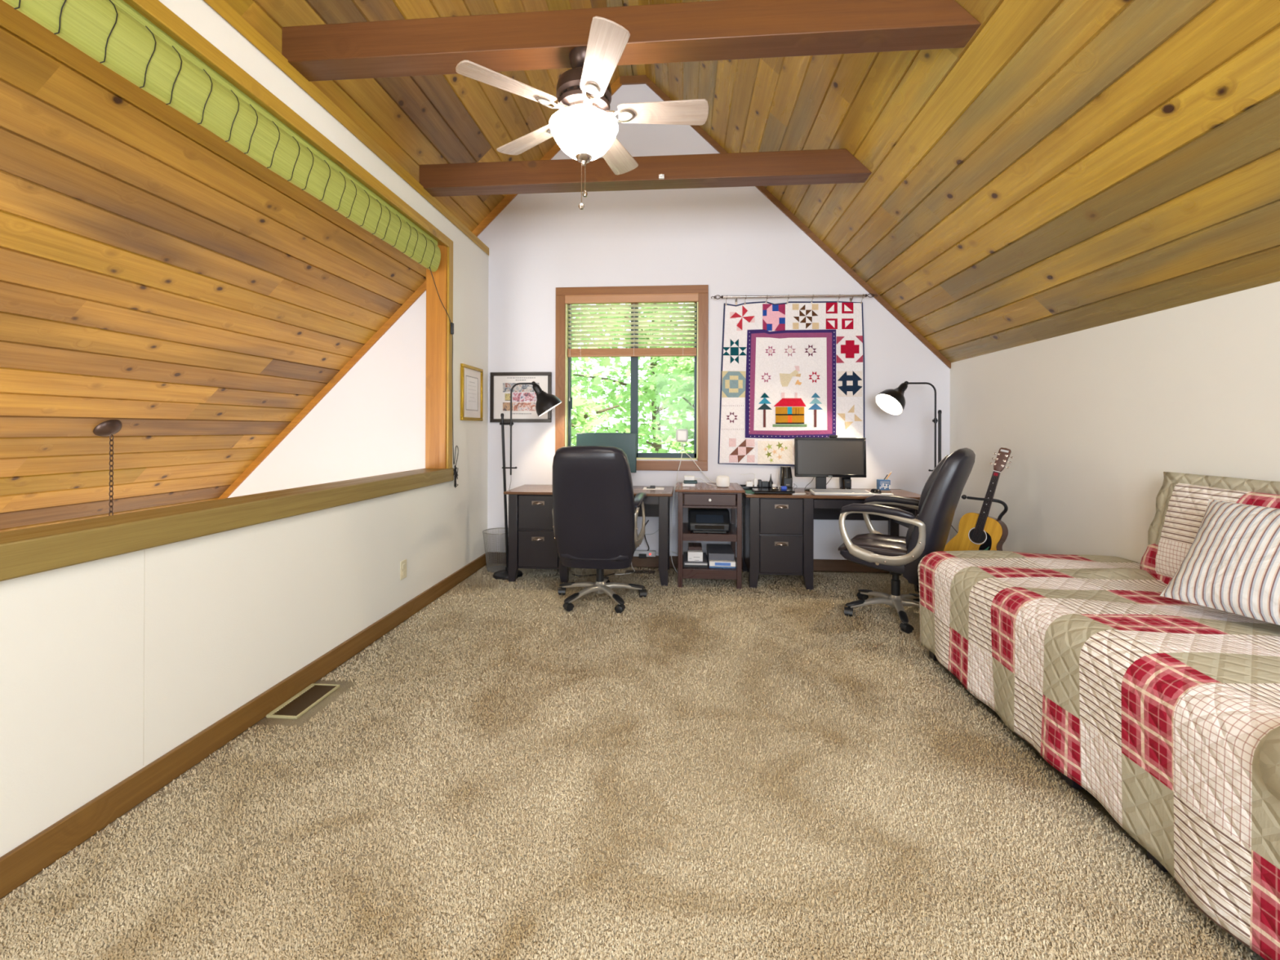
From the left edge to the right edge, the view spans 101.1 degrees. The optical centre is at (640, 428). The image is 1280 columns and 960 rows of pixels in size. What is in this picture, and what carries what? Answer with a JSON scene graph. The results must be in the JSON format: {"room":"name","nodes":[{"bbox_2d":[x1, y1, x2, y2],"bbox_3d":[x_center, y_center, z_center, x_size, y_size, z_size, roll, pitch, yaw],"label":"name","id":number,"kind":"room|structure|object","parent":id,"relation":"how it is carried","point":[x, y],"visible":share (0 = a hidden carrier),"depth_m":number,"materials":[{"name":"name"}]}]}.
{"room":"home office","nodes":[
{"label":"home office","id":0,"kind":"room"},
{"bbox_2d":[0,0,488,857],"bbox_3d":[-1.789,1.049,1.560,0.150,5.620,6.832,0,0,5],"label":"wall","id":1,"kind":"structure","parent":0,"point":[230,615],"depth_m":2.05,"materials":[{"name":"paint"}]},
{"bbox_2d":[142,591,144,765],"bbox_3d":[-1.694,0.783,1.796,0.001,0.735,0.001,0,0,5],"label":"trim","id":2,"kind":"structure","parent":1,"relation":"attached to","point":[144,592],"depth_m":1.80,"materials":[{"name":"white paint"}]},
{"bbox_2d":[2,0,440,271],"bbox_3d":[-1.798,-1.314,1.100,0.112,0.255,5.842,0,0,5],"label":"bamboo blind","id":3,"kind":"object","parent":1,"relation":"attached to","point":[112,33],"visible":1,"depth_m":2.07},
{"bbox_2d":[429,266,458,465],"bbox_3d":[-1.505,-0.424,4.048,0.016,1.522,0.362,0,0,17],"label":"blind cord","id":4,"kind":"object","parent":3,"relation":"hanging from","point":[429,267],"visible":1,"depth_m":4.13,"materials":[{"name":"black fabric"}]},
{"bbox_2d":[453,465,457,488],"bbox_3d":[-1.470,0.386,4.177,0.029,0.179,0.069,0,0,5],"label":"cord","id":5,"kind":"object","parent":4,"relation":"hanging from","point":[455,471],"visible":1,"depth_m":4.17,"materials":[{"name":"black plastic"}]},
{"bbox_2d":[0,467,453,581],"bbox_3d":[-1.818,0.356,1.162,0.210,0.100,6.030,0,0,5],"label":"trim","id":6,"kind":"structure","parent":1,"relation":"attached to","point":[37,549],"depth_m":1.88,"materials":[{"name":"brown wood"}]},
{"bbox_2d":[0,551,488,899],"bbox_3d":[-1.706,1.207,1.553,0.018,0.105,6.832,0,0,5],"label":"baseboard","id":7,"kind":"structure","parent":1,"relation":"attached to","point":[28,859],"depth_m":1.91,"materials":[{"name":"brown wood"}]},
{"bbox_2d":[123,0,453,468],"bbox_3d":[-1.732,-0.561,1.157,0.019,1.840,6.030,0,0,5],"label":"trim","id":8,"kind":"structure","parent":1,"relation":"attached to","point":[155,10],"depth_m":2.53,"materials":[{"name":"brown wood"}]},
{"bbox_2d":[203,0,488,255],"bbox_3d":[-1.774,-1.698,1.556,0.162,0.145,6.812,0,0,5],"label":"trim","id":9,"kind":"structure","parent":1,"relation":"attached to","point":[221,7],"depth_m":2.67,"materials":[{"name":"brown wood"}]},
{"bbox_2d":[400,559,406,580],"bbox_3d":[-1.558,0.929,3.462,0.009,0.120,0.076,0,0,5],"label":"wall outlet","id":10,"kind":"object","parent":1,"relation":"attached to","point":[403,563],"visible":1,"depth_m":3.45,"materials":[{"name":"beige plastic"}]},
{"bbox_2d":[425,244,447,468],"bbox_3d":[-1.585,-0.544,4.115,0.162,1.780,0.070,0,0,5],"label":"trim","id":11,"kind":"structure","parent":1,"relation":"attached to","point":[436,314],"depth_m":4.08,"materials":[{"name":"brown wood"}]},
{"bbox_2d":[450,322,453,334],"bbox_3d":[-1.477,-0.779,4.124,0.019,0.090,0.035,0,0,5],"label":"cleat","id":12,"kind":"object","parent":1,"relation":"attached to","point":[451,323],"visible":1,"depth_m":4.11,"materials":[{"name":"black plastic"}]},
{"bbox_2d":[460,363,483,421],"bbox_3d":[-1.459,-0.298,4.561,0.024,0.470,0.440,0,0,5],"label":"picture frame","id":13,"kind":"object","parent":1,"relation":"attached to","point":[471,377],"visible":1,"depth_m":4.54,"materials":[{"name":"gold metal"}]},
{"bbox_2d":[0,0,619,532],"bbox_3d":[-3.485,-0.367,1.688,6.037,6.033,7.052,0,0,5],"label":"ceiling","id":14,"kind":"structure","parent":0,"point":[157,278],"depth_m":3.23,"materials":[{"name":"brown wood"}]},
{"bbox_2d":[93,419,122,515],"bbox_3d":[-3.540,0.802,3.521,0.400,1.721,0.400,0,0,5],"label":"pendant lamp","id":15,"kind":"object","parent":14,"relation":"hanging from","point":[108,428],"visible":0.3,"depth_m":3.51,"materials":[{"name":"brown metal"}]},
{"bbox_2d":[227,84,950,559],"bbox_3d":[-1.627,0.302,5.036,8.961,7.130,0.120,0,0,5],"label":"wall","id":16,"kind":"structure","parent":0,"point":[732,241],"depth_m":4.86,"materials":[{"name":"paint"}]},
{"bbox_2d":[217,76,622,499],"bbox_3d":[-3.090,-0.306,5.083,5.833,5.883,0.019,0,0,5],"label":"trim","id":17,"kind":"structure","parent":16,"relation":"attached to","point":[615,86],"depth_m":5.04,"materials":[{"name":"brown wood"}]},
{"bbox_2d":[489,372,551,422],"bbox_3d":[-1.121,-0.287,4.924,0.582,0.468,0.026,0,0,5],"label":"picture frame","id":18,"kind":"object","parent":16,"relation":"attached to","point":[524,399],"visible":0.93,"depth_m":4.92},
{"bbox_2d":[505,393,510,400],"bbox_3d":[-1.242,-0.290,4.934,0.060,0.067,0.002,0,0,5],"label":"photo","id":19,"kind":"object","parent":18,"relation":"on","point":[507,395],"depth_m":4.93},
{"bbox_2d":[502,402,512,410],"bbox_3d":[-1.245,-0.200,4.934,0.095,0.078,0.002,0,0,5],"label":"photo","id":20,"kind":"object","parent":18,"relation":"attached to","point":[506,406],"depth_m":4.93},
{"bbox_2d":[502,382,538,391],"bbox_3d":[-1.120,-0.379,4.924,0.345,0.085,0.002,0,0,5],"label":"photo","id":21,"kind":"object","parent":18,"relation":"on","point":[507,387],"depth_m":4.93},
{"bbox_2d":[513,402,536,410],"bbox_3d":[-1.071,-0.200,4.920,0.245,0.078,0.002,0,0,5],"label":"photo","id":22,"kind":"object","parent":18,"relation":"attached to","point":[517,406],"depth_m":4.92},
{"bbox_2d":[512,392,537,401],"bbox_3d":[-1.073,-0.288,4.920,0.250,0.085,0.002,0,0,5],"label":"photo","id":23,"kind":"object","parent":18,"relation":"on","point":[517,397],"depth_m":4.92},
{"bbox_2d":[555,284,708,471],"bbox_3d":[-0.087,-0.458,4.900,1.408,1.690,0.132,0,0,5],"label":"window","id":24,"kind":"structure","parent":16,"relation":"in","point":[562,362],"depth_m":4.87,"materials":[{"name":"brown wood"}]},
{"bbox_2d":[564,293,698,401],"bbox_3d":[-0.087,-0.737,4.870,1.226,0.978,0.099,0,0,5],"label":"blind","id":25,"kind":"object","parent":24,"relation":"attached to","point":[656,300],"visible":1,"depth_m":4.87,"materials":[{"name":"brown wood"}]},
{"bbox_2d":[675,429,688,442],"bbox_3d":[0.380,0.069,4.863,0.112,0.120,0.040,0,0,5],"label":"sensor","id":26,"kind":"object","parent":24,"relation":"attached to","point":[682,435],"visible":1,"depth_m":4.85,"materials":[{"name":"grey plastic"}]},
{"bbox_2d":[676,442,682,480],"bbox_3d":[0.358,0.303,4.798,0.025,0.344,0.137,0,0,22],"label":"cable","id":27,"kind":"object","parent":26,"relation":"hanging from","point":[681,442],"visible":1,"depth_m":4.78,"materials":[{"name":"white plastic"}]},
{"bbox_2d":[682,442,713,482],"bbox_3d":[0.514,0.306,4.743,0.355,0.350,0.047,0,0,40],"label":"cable","id":28,"kind":"object","parent":26,"relation":"hanging from","point":[682,442],"visible":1,"depth_m":4.75,"materials":[{"name":"white plastic"}]},
{"bbox_2d":[619,75,645,84],"bbox_3d":[-0.072,-3.203,4.850,0.241,0.070,0.020,0,0,5],"label":"trim","id":29,"kind":"structure","parent":16,"relation":"attached to","point":[635,79],"depth_m":4.84,"materials":[{"name":"brown wood"}]},
{"bbox_2d":[633,550,656,558],"bbox_3d":[-0.074,1.151,4.792,0.420,0.072,0.077,0,0,5],"label":"power strip","id":30,"kind":"object","parent":16,"relation":"attached to","point":[641,553],"visible":0.45,"depth_m":4.77,"materials":[{"name":"grey plastic"}]},
{"bbox_2d":[644,520,648,551],"bbox_3d":[0.051,0.963,4.727,0.052,0.286,0.050,0,0,5],"label":"cable","id":31,"kind":"object","parent":30,"relation":"attached to","point":[648,520],"visible":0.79,"depth_m":4.72,"materials":[{"name":"black plastic"}]},
{"bbox_2d":[488,551,889,573],"bbox_3d":[0.642,1.222,4.784,4.152,0.105,0.018,0,0,5],"label":"baseboard","id":32,"kind":"structure","parent":16,"relation":"attached to","point":[819,565],"depth_m":4.70,"materials":[{"name":"brown wood"}]},
{"bbox_2d":[711,293,877,305],"bbox_3d":[1.355,-1.147,4.700,1.456,0.091,0.084,0,0,5],"label":"curtain rod","id":33,"kind":"object","parent":16,"relation":"attached to","point":[839,295],"visible":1,"depth_m":4.67,"materials":[{"name":"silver metal"}]},
{"bbox_2d":[717,301,864,466],"bbox_3d":[1.344,-0.397,4.718,1.291,1.485,0.025,0,0,5],"label":"patchwork quilt","id":34,"kind":"object","parent":33,"relation":"hanging from","point":[792,370],"visible":0.98,"depth_m":4.72,"materials":[{"name":"fabric"}]},
{"bbox_2d":[645,75,951,368],"bbox_3d":[1.377,-1.879,4.732,2.695,2.707,0.019,0,0,5],"label":"trim","id":35,"kind":"structure","parent":16,"relation":"attached to","point":[652,86],"depth_m":4.70,"materials":[{"name":"brown wood"}]},
{"bbox_2d":[605,0,646,75],"bbox_3d":[-0.338,-3.336,1.446,0.270,0.180,7.052,0,0,5],"label":"ceiling","id":36,"kind":"structure","parent":0,"point":[632,69],"depth_m":4.72,"materials":[{"name":"brown wood"}]},
{"bbox_2d":[0,563,1265,959],"bbox_3d":[0.423,1.371,1.384,4.290,0.231,6.832,0,0,5],"label":"floor","id":37,"kind":"structure","parent":0,"point":[702,769],"depth_m":1.71,"materials":[{"name":"carpet"}]},
{"bbox_2d":[266,683,339,719],"bbox_3d":[-1.550,1.256,2.432,0.143,0.012,0.290,0,0,5],"label":"floor vent","id":38,"kind":"object","parent":37,"relation":"in","point":[302,702],"visible":1,"depth_m":2.42,"materials":[{"name":"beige metal"}]},
{"bbox_2d":[482,527,508,573],"bbox_3d":[-1.269,1.093,4.713,0.285,0.351,0.285,0,0,23],"label":"basket","id":39,"kind":"object","parent":37,"relation":"on","point":[493,569],"visible":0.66,"depth_m":4.65,"materials":[{"name":"metal"}]},
{"bbox_2d":[493,381,561,580],"bbox_3d":[-0.966,0.437,4.497,0.595,1.663,0.265,0,0,5],"label":"floor lamp","id":40,"kind":"object","parent":37,"relation":"on","point":[545,402],"visible":0.93,"depth_m":4.46,"materials":[{"name":"black metal"}]},
{"bbox_2d":[503,484,673,586],"bbox_3d":[-0.416,0.898,4.555,1.385,0.745,0.580,0,0,5],"label":"desk","id":41,"kind":"object","parent":37,"relation":"on","point":[531,540],"visible":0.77,"depth_m":4.33,"materials":[{"name":"brown wood"}]},
{"bbox_2d":[576,432,636,472],"bbox_3d":[-0.303,0.284,4.598,0.530,0.484,0.180,0,0,5],"label":"monitor","id":42,"kind":"object","parent":41,"relation":"on","point":[627,442],"visible":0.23,"depth_m":4.59,"materials":[{"name":"teal plastic"}]},
{"bbox_2d":[642,487,664,489],"bbox_3d":[0.112,0.525,4.584,0.180,0.004,0.160,0,0,5],"label":"desk pad","id":43,"kind":"object","parent":41,"relation":"on","point":[644,488],"visible":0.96,"depth_m":4.56,"materials":[{"name":"white paper"}]},
{"bbox_2d":[646,485,655,488],"bbox_3d":[0.088,0.511,4.569,0.075,0.024,0.035,0,0,5],"label":"gadget","id":44,"kind":"object","parent":43,"relation":"on","point":[651,486],"visible":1,"depth_m":4.55,"materials":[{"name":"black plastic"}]},
{"bbox_2d":[571,573,615,576],"bbox_3d":[-0.409,1.261,4.529,0.375,0.017,0.064,0,0,0],"label":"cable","id":45,"kind":"object","parent":37,"relation":"on","point":[613,573],"visible":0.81,"depth_m":4.52,"materials":[{"name":"black plastic"}]},
{"bbox_2d":[551,445,647,613],"bbox_3d":[-0.303,0.695,3.851,0.681,1.150,0.815,0,0,7],"label":"office chair","id":46,"kind":"object","parent":37,"relation":"on","point":[595,515],"visible":1,"depth_m":3.58,"materials":[{"name":"black leather"}]},
{"bbox_2d":[625,569,655,574],"bbox_3d":[-0.006,1.268,4.642,0.260,0.009,0.100,0,0,5],"label":"floor vent","id":47,"kind":"object","parent":37,"relation":"in","point":[637,571],"visible":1,"depth_m":4.63,"materials":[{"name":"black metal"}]},
{"bbox_2d":[675,482,745,589],"bbox_3d":[0.567,0.881,4.434,0.547,0.785,0.585,0,0,5],"label":"stand","id":48,"kind":"object","parent":37,"relation":"on","point":[704,495],"visible":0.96,"depth_m":4.19,"materials":[{"name":"brown wood"}]},
{"bbox_2d":[682,475,697,486],"bbox_3d":[0.410,0.445,4.405,0.122,0.087,0.090,0,0,5],"label":"stack","id":49,"kind":"object","parent":48,"relation":"on","point":[689,481],"visible":1,"depth_m":4.37,"materials":[{"name":"white paper"}]},
{"bbox_2d":[671,481,684,572],"bbox_3d":[0.309,0.855,4.464,0.111,0.822,0.248,0,0,5],"label":"cable","id":50,"kind":"object","parent":49,"relation":"hanging from","point":[677,482],"visible":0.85,"depth_m":4.37,"materials":[{"name":"plastic"}]},
{"bbox_2d":[683,555,707,568],"bbox_3d":[0.454,1.113,4.405,0.195,0.019,0.340,0,0,5],"label":"binder","id":51,"kind":"object","parent":48,"relation":"on","point":[684,566],"visible":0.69,"depth_m":4.24,"materials":[{"name":"black plastic"}]},
{"bbox_2d":[684,551,707,565],"bbox_3d":[0.454,1.090,4.399,0.191,0.026,0.352,0,0,5],"label":"book","id":52,"kind":"object","parent":51,"relation":"on","point":[704,562],"visible":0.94,"depth_m":4.23,"materials":[{"name":"grey paper"}]},
{"bbox_2d":[687,542,702,561],"bbox_3d":[0.449,1.025,4.363,0.120,0.103,0.226,0,0,5],"label":"box","id":53,"kind":"object","parent":52,"relation":"on","point":[695,552],"visible":1,"depth_m":4.25,"materials":[{"name":"white cardboard"}]},
{"bbox_2d":[688,507,730,533],"bbox_3d":[0.565,0.756,4.390,0.335,0.164,0.395,0,0,5],"label":"printer","id":54,"kind":"object","parent":48,"relation":"on","point":[700,520],"visible":0.91,"depth_m":4.26,"materials":[{"name":"black plastic"}]},
{"bbox_2d":[693,529,726,533],"bbox_3d":[0.551,0.829,4.220,0.265,0.016,0.055,0,0,5],"label":"paper tray","id":55,"kind":"object","parent":54,"relation":"on","point":[694,531],"depth_m":4.20,"materials":[{"name":"black plastic"}]},
{"bbox_2d":[682,554,737,579],"bbox_3d":[0.565,1.161,4.428,0.483,0.075,0.497,0,0,5],"label":"shelf","id":56,"kind":"object","parent":48,"relation":"attached to","point":[687,572],"depth_m":4.18,"materials":[{"name":"brown wood"}]},
{"bbox_2d":[682,522,737,542],"bbox_3d":[0.566,0.870,4.428,0.483,0.057,0.497,0,0,5],"label":"shelf","id":57,"kind":"object","parent":48,"relation":"attached to","point":[731,536],"depth_m":4.19,"materials":[{"name":"brown wood"}]},
{"bbox_2d":[706,555,735,568],"bbox_3d":[0.667,1.115,4.398,0.210,0.015,0.360,0,0,5],"label":"document tray","id":58,"kind":"object","parent":48,"relation":"on","point":[707,556],"visible":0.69,"depth_m":4.22,"materials":[{"name":"plastic"}]},
{"bbox_2d":[706,553,735,566],"bbox_3d":[0.666,1.088,4.384,0.209,0.038,0.350,0,0,5],"label":"box","id":59,"kind":"object","parent":58,"relation":"on","point":[712,562],"visible":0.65,"depth_m":4.21,"materials":[{"name":"white cardboard"}]},
{"bbox_2d":[706,543,734,559],"bbox_3d":[0.666,1.042,4.439,0.208,0.052,0.360,0,0,5],"label":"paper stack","id":60,"kind":"object","parent":59,"relation":"on","point":[715,552],"visible":1,"depth_m":4.31,"materials":[{"name":"grey paper"}]},
{"bbox_2d":[715,475,729,487],"bbox_3d":[0.683,0.442,4.379,0.112,0.094,0.112,0,0,5],"label":"smart speaker","id":61,"kind":"object","parent":48,"relation":"on","point":[722,481],"visible":1,"depth_m":4.33},
{"bbox_2d":[742,487,920,592],"bbox_3d":[1.555,0.904,4.398,1.410,0.745,0.580,0,0,5],"label":"desk","id":62,"kind":"object","parent":37,"relation":"on","point":[778,529],"visible":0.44,"depth_m":4.18,"materials":[{"name":"brown wood"}]},
{"bbox_2d":[744,489,754,493],"bbox_3d":[0.916,0.527,4.390,0.105,0.006,0.220,0,0,5],"label":"folder","id":63,"kind":"object","parent":62,"relation":"on","point":[746,491],"visible":0.4,"depth_m":4.33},
{"bbox_2d":[739,484,777,489],"bbox_3d":[1.006,0.513,4.533,0.310,0.034,0.160,0,0,5],"label":"tray","id":64,"kind":"object","parent":62,"relation":"on","point":[744,486],"visible":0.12,"depth_m":4.46,"materials":[{"name":"black plastic"}]},
{"bbox_2d":[740,473,756,486],"bbox_3d":[0.934,0.454,4.551,0.153,0.128,0.034,0,0,37],"label":"stick","id":65,"kind":"object","parent":64,"relation":"on","point":[755,478],"visible":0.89,"depth_m":4.50,"materials":[{"name":"white plastic"}]},
{"bbox_2d":[746,480,752,486],"bbox_3d":[0.932,0.484,4.519,0.055,0.068,0.040,0,0,5],"label":"charger","id":66,"kind":"object","parent":64,"relation":"on","point":[748,483],"visible":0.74,"depth_m":4.50,"materials":[{"name":"white plastic"}]},
{"bbox_2d":[757,479,768,486],"bbox_3d":[1.054,0.481,4.535,0.085,0.075,0.050,0,0,5],"label":"charger","id":67,"kind":"object","parent":64,"relation":"on","point":[760,483],"visible":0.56,"depth_m":4.51,"materials":[{"name":"plastic"}]},
{"bbox_2d":[768,474,773,486],"bbox_3d":[1.115,0.455,4.525,0.038,0.127,0.038,0,0,5],"label":"spray bottle","id":68,"kind":"object","parent":64,"relation":"on","point":[771,482],"visible":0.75,"depth_m":4.51,"materials":[{"name":"black plastic"}]},
{"bbox_2d":[751,488,795,493],"bbox_3d":[1.077,0.513,4.299,0.320,0.022,0.175,0,0,5],"label":"closed laptop","id":69,"kind":"object","parent":62,"relation":"on","point":[780,491],"visible":1,"depth_m":4.22,"materials":[{"name":"black plastic"}]},
{"bbox_2d":[777,485,786,489],"bbox_3d":[1.151,0.485,4.291,0.072,0.034,0.040,0,0,5],"label":"case","id":70,"kind":"object","parent":69,"relation":"on","point":[782,487],"visible":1,"depth_m":4.27,"materials":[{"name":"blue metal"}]},
{"bbox_2d":[779,466,792,488],"bbox_3d":[1.245,0.431,4.516,0.104,0.200,0.156,0,0,5],"label":"speaker","id":71,"kind":"object","parent":62,"relation":"on","point":[785,472],"visible":0.84,"depth_m":4.48},
{"bbox_2d":[783,477,791,487],"bbox_3d":[1.240,0.461,4.448,0.069,0.080,0.014,0,0,5],"label":"grille","id":72,"kind":"object","parent":71,"relation":"attached to","point":[787,481],"depth_m":4.44,"materials":[{"name":"black plastic"}]},
{"bbox_2d":[791,493,805,494],"bbox_3d":[1.259,0.525,4.206,0.129,0.010,0.051,0,0,-7],"label":"paper card","id":73,"kind":"object","parent":62,"relation":"on","point":[793,493],"visible":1,"depth_m":4.19,"materials":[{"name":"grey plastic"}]},
{"bbox_2d":[794,435,866,491],"bbox_3d":[1.599,0.295,4.487,0.580,0.474,0.180,0,0,5],"label":"monitor","id":74,"kind":"object","parent":62,"relation":"on","point":[833,456],"visible":0.91,"depth_m":4.43,"materials":[{"name":"black plastic"}]},
{"bbox_2d":[809,488,873,495],"bbox_3d":[1.603,0.514,4.227,0.464,0.032,0.175,0,0,5],"label":"keyboard","id":75,"kind":"object","parent":62,"relation":"on","point":[815,491],"visible":0.99,"depth_m":4.18,"materials":[{"name":"grey plastic"}]},
{"bbox_2d":[839,477,851,488],"bbox_3d":[1.745,0.438,4.496,0.084,0.190,0.156,0,0,5],"label":"speaker","id":76,"kind":"object","parent":62,"relation":"on","point":[844,482],"visible":0.62,"depth_m":4.43},
{"bbox_2d":[844,479,851,488],"bbox_3d":[1.740,0.465,4.428,0.056,0.074,0.014,0,0,5],"label":"grille","id":77,"kind":"object","parent":76,"relation":"attached to","point":[847,482],"depth_m":4.42,"materials":[{"name":"black plastic"}]},
{"bbox_2d":[873,493,893,495],"bbox_3d":[1.919,0.527,4.230,0.160,0.012,0.140,0,0,5],"label":"notepad","id":78,"kind":"object","parent":62,"relation":"on","point":[874,494],"visible":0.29,"depth_m":4.16,"materials":[{"name":"paper"}]},
{"bbox_2d":[870,488,881,493],"bbox_3d":[1.884,0.503,4.223,0.062,0.035,0.109,0,0,-15],"label":"mouse","id":79,"kind":"object","parent":78,"relation":"on","point":[875,491],"visible":0.97,"depth_m":4.19,"materials":[{"name":"black plastic"}]},
{"bbox_2d":[881,490,891,493],"bbox_3d":[1.962,0.512,4.267,0.090,0.018,0.100,0,0,5],"label":"sticky pad","id":80,"kind":"object","parent":78,"relation":"on","point":[882,491],"visible":0.42,"depth_m":4.22,"materials":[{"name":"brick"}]},
{"bbox_2d":[876,479,890,490],"bbox_3d":[1.968,0.461,4.276,0.090,0.085,0.062,0,0,5],"label":"pen cup","id":81,"kind":"object","parent":80,"relation":"on","point":[882,484],"visible":0.93,"depth_m":4.25,"materials":[{"name":"ceramic"}]},
{"bbox_2d":[838,448,975,633],"bbox_3d":[1.790,0.701,3.556,0.776,1.150,0.672,0,0,38],"label":"office chair","id":82,"kind":"object","parent":37,"relation":"on","point":[927,532],"visible":0.87,"depth_m":3.34,"materials":[{"name":"black leather"}]},
{"bbox_2d":[838,537,907,556],"bbox_3d":[1.608,0.803,3.542,0.505,0.083,0.228,0,0,38],"label":"seat cushion","id":83,"kind":"object","parent":82,"relation":"on","point":[885,548],"depth_m":3.48,"materials":[{"name":"black leather"}]},
{"bbox_2d":[850,533,906,543],"bbox_3d":[1.752,0.804,3.729,0.505,0.083,0.228,0,0,38],"label":"seat cushion","id":84,"kind":"object","parent":82,"relation":"on","point":[889,538],"depth_m":3.71,"materials":[{"name":"black leather"}]},
{"bbox_2d":[905,514,918,548],"bbox_3d":[1.866,0.666,3.494,0.130,0.225,0.410,0,0,38],"label":"lumbar cushion","id":85,"kind":"object","parent":82,"relation":"on","point":[911,527],"depth_m":3.36,"materials":[{"name":"leather"}]},
{"bbox_2d":[917,454,949,513],"bbox_3d":[1.958,0.356,3.425,0.224,0.376,0.410,0,0,38],"label":"cushion","id":86,"kind":"object","parent":82,"relation":"on","point":[926,488],"depth_m":3.29,"materials":[{"name":"leather"}]},
{"bbox_2d":[875,381,942,471],"bbox_3d":[2.250,0.446,4.296,0.649,1.666,0.250,0,0,-7],"label":"floor lamp","id":87,"kind":"object","parent":37,"relation":"on","point":[892,402],"visible":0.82,"depth_m":4.32,"materials":[{"name":"black metal"}]},
{"bbox_2d":[961,494,1008,519],"bbox_3d":[2.284,0.864,3.645,0.394,0.821,0.364,0,0,-35],"label":"guitar stand","id":88,"kind":"object","parent":37,"relation":"on","point":[963,496],"visible":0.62,"depth_m":3.55,"materials":[{"name":"black plastic"}]},
{"bbox_2d":[943,447,1013,551],"bbox_3d":[2.302,0.593,3.615,0.161,0.923,0.397,0,0,-35],"label":"acoustic guitar","id":89,"kind":"object","parent":88,"relation":"on","point":[976,531],"visible":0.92,"depth_m":3.55,"materials":[{"name":"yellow wood"}]},
{"bbox_2d":[928,650,1168,872],"bbox_3d":[1.988,1.000,1.786,0.944,0.545,2.280,0,0,5],"label":"daybed","id":90,"kind":"object","parent":37,"relation":"on","point":[1071,783],"visible":0.12,"depth_m":1.85,"materials":[{"name":"brown wood"}]},
{"bbox_2d":[917,550,1279,959],"bbox_3d":[1.963,0.934,1.821,1.049,0.574,2.357,0,0,5],"label":"coverlet","id":91,"kind":"object","parent":90,"relation":"on","point":[1164,710],"visible":0.98,"depth_m":1.64,"materials":[{"name":"fabric"}]},
{"bbox_2d":[1140,471,1279,584],"bbox_3d":[2.371,0.455,2.088,0.166,0.505,0.778,0,0,5],"label":"pillow","id":92,"kind":"object","parent":91,"relation":"on","point":[1182,500],"visible":0.47,"depth_m":2.29,"materials":[{"name":"fabric"}]},
{"bbox_2d":[1160,498,1279,625],"bbox_3d":[2.191,0.465,1.711,0.276,0.371,0.723,0,0,-9],"label":"pillow","id":93,"kind":"object","parent":91,"relation":"on","point":[1232,562],"visible":1,"depth_m":1.86,"materials":[{"name":"fabric"}]},
{"bbox_2d":[638,0,1279,362],"bbox_3d":[1.187,-1.967,1.321,2.831,2.790,7.052,0,0,5],"label":"ceiling","id":94,"kind":"structure","parent":0,"point":[1073,166],"depth_m":2.51,"materials":[{"name":"brown wood"}]},
{"bbox_2d":[281,0,981,81],"bbox_3d":[-0.116,-1.763,2.376,3.078,0.165,0.140,0,0,5],"label":"ceiling beam","id":95,"kind":"structure","parent":94,"relation":"attached to","point":[722,29],"depth_m":2.33,"materials":[{"name":"brown wood"}]},
{"bbox_2d":[455,16,708,209],"bbox_3d":[-0.224,-1.334,2.390,1.056,0.693,1.084,0,0,5],"label":"ceiling fan","id":96,"kind":"object","parent":95,"relation":"hanging from","point":[584,127],"visible":1,"depth_m":2.30,"materials":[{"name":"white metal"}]},
{"bbox_2d":[419,148,871,196],"bbox_3d":[-0.015,-1.760,3.644,3.078,0.165,0.145,0,0,5],"label":"ceiling beam","id":97,"kind":"structure","parent":94,"relation":"attached to","point":[818,166],"depth_m":3.59,"materials":[{"name":"brown wood"}]},
{"bbox_2d":[658,173,664,179],"bbox_3d":[0.139,-1.692,3.542,0.035,0.025,0.035,0,0,5],"label":"sensor","id":98,"kind":"object","parent":97,"relation":"attached to","point":[661,176],"visible":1,"depth_m":3.54,"materials":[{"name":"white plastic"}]},
{"bbox_2d":[949,281,1279,563],"bbox_3d":[2.504,0.432,1.220,0.120,2.083,6.832,0,0,5],"label":"wall","id":99,"kind":"structure","parent":0,"point":[1091,421],"depth_m":2.85,"materials":[{"name":"paint"}]},
{"label":"outside","id":100,"kind":"structure","parent":0,"visible":0},
{"bbox_3d":[1.784,4.418,22.635,50.000,0.200,34.568,0,0,5],"label":"ground","id":101,"kind":"structure","parent":100,"visible":0},
{"bbox_2d":[571,312,648,453],"bbox_3d":[-1.234,1.385,7.096,3.096,5.799,2.773,0,0,-21],"label":"tree","id":102,"kind":"object","parent":101,"relation":"on","point":[579,419],"visible":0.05,"depth_m":7.01,"materials":[{"name":"green plant"}]},
{"bbox_2d":[571,302,694,453],"bbox_3d":[0.173,-0.700,13.716,7.264,9.999,7.711,0,0,2],"label":"tree","id":103,"kind":"object","parent":101,"relation":"on","point":[615,399],"visible":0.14,"depth_m":12.98,"materials":[{"name":"green plant"}]},
{"bbox_2d":[623,306,694,453],"bbox_3d":[0.944,1.172,7.932,3.284,6.241,2.885,0,0,-41],"label":"tree","id":104,"kind":"object","parent":101,"relation":"on","point":[662,387],"visible":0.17,"depth_m":7.75,"materials":[{"name":"green plant"}]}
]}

